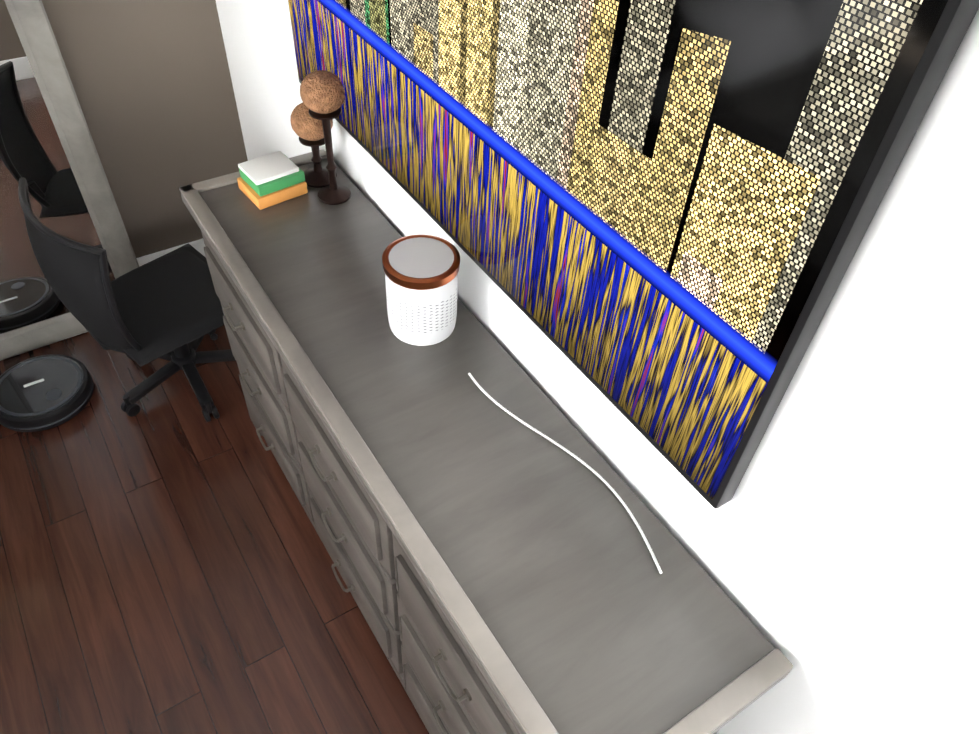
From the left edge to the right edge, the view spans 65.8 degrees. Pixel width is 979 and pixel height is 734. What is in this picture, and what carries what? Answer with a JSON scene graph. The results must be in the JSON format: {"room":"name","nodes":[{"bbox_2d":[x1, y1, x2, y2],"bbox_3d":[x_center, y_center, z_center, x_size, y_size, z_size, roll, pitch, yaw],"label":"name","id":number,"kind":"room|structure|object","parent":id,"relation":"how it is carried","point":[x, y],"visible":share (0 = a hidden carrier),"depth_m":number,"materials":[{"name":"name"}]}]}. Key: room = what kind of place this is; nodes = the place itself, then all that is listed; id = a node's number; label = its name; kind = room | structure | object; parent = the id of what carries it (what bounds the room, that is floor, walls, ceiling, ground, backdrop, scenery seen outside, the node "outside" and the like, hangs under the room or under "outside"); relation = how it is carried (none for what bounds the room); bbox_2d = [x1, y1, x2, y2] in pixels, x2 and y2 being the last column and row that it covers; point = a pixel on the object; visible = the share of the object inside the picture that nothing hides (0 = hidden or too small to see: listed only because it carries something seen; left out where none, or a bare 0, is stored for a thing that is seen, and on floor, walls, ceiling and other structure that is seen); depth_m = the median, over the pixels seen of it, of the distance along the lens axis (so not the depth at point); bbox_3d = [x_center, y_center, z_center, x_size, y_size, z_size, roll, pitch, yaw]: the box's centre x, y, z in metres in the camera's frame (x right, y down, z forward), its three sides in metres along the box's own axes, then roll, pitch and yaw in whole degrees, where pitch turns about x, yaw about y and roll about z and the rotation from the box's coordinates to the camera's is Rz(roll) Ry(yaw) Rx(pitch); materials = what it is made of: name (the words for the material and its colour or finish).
{"room":"bedroom","nodes":[
{"label":"bedroom","id":0,"kind":"room"},
{"bbox_2d":[41,0,247,257],"bbox_3d":[-2.913,-0.665,1.845,4.880,2.440,0.220,-24,52,-24],"label":"door","id":1,"kind":"structure","parent":0,"point":[151,80],"depth_m":2.88,"materials":[{"name":"brown"}]},
{"bbox_2d":[136,238,205,266],"bbox_3d":[-2.908,0.198,2.607,4.440,0.150,0.015,-24,52,-24],"label":"baseboard","id":2,"kind":"structure","parent":1,"relation":"attached to","point":[198,245],"depth_m":3.27,"materials":[{"name":"white wood"}]},
{"bbox_2d":[0,325,428,733],"bbox_3d":[-1.867,1.494,1.632,4.880,0.120,4.300,-24,52,-24],"label":"floor","id":3,"kind":"structure","parent":0,"point":[166,562],"depth_m":2.38,"materials":[{"name":"brown wood"}]},
{"bbox_2d":[0,354,93,431],"bbox_3d":[-1.682,0.098,2.846,0.350,0.094,0.350,3,46,-1],"label":"robot vacuum","id":4,"kind":"object","parent":3,"relation":"on","point":[42,392],"visible":0.98,"depth_m":2.80,"materials":[{"name":"black plastic"}]},
{"bbox_2d":[0,0,138,359],"bbox_3d":[-1.719,-0.782,2.490,0.700,1.790,0.048,-24,48,-24],"label":"floor mirror","id":5,"kind":"object","parent":3,"relation":"on","point":[48,151],"visible":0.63,"depth_m":2.73,"materials":[{"name":"silver metal"}]},
{"bbox_2d":[18,177,235,421],"bbox_3d":[-1.164,-0.257,2.666,0.613,0.870,0.606,-24,52,-24],"label":"office chair","id":6,"kind":"object","parent":3,"relation":"on","point":[168,306],"visible":0.83,"depth_m":2.61,"materials":[{"name":"black fabric"}]},
{"bbox_2d":[179,149,792,733],"bbox_3d":[-0.215,0.348,2.060,0.478,1.012,1.870,-24,52,-24],"label":"dresser","id":7,"kind":"object","parent":3,"relation":"on","point":[495,565],"visible":1,"depth_m":1.53,"materials":[{"name":"grey wood"}]},
{"bbox_2d":[237,151,307,209],"bbox_3d":[-0.614,-0.530,2.129,0.150,0.079,0.130,-29,55,-28],"label":"books","id":8,"kind":"object","parent":7,"relation":"on","point":[269,180],"visible":1,"depth_m":2.10,"materials":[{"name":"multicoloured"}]},
{"bbox_2d":[290,70,350,204],"bbox_3d":[-0.461,-0.645,2.055,0.114,0.362,0.221,-24,52,-24],"label":"decorative sculpture","id":9,"kind":"object","parent":7,"relation":"on","point":[315,112],"visible":0.98,"depth_m":2.04,"materials":[{"name":"brown wood"}]},
{"bbox_2d":[382,234,459,345],"bbox_3d":[-0.155,-0.174,1.739,0.172,0.201,0.172,-24,52,-24],"label":"smart speaker","id":10,"kind":"object","parent":7,"relation":"on","point":[421,271],"visible":1,"depth_m":1.68,"materials":[{"name":"white plastic"}]},
{"bbox_2d":[468,373,662,573],"bbox_3d":[0.150,0.189,1.548,0.086,0.005,0.601,-24,52,-24],"label":"cable","id":11,"kind":"object","parent":7,"relation":"on","point":[583,463],"visible":1,"depth_m":1.54,"materials":[{"name":"white plastic"}]},
{"bbox_2d":[215,0,978,733],"bbox_3d":[0.148,-0.239,1.658,0.220,2.440,3.860,-24,52,-24],"label":"wall","id":12,"kind":"structure","parent":0,"point":[831,546],"depth_m":1.06,"materials":[{"name":"white paint"}]},
{"bbox_2d":[288,0,978,508],"bbox_3d":[-0.050,-0.608,1.408,0.045,0.890,1.700,-24,52,-24],"label":"framed wall art","id":13,"kind":"object","parent":12,"relation":"attached to","point":[652,218],"depth_m":1.11,"materials":[{"name":"black plastic"}]}
]}

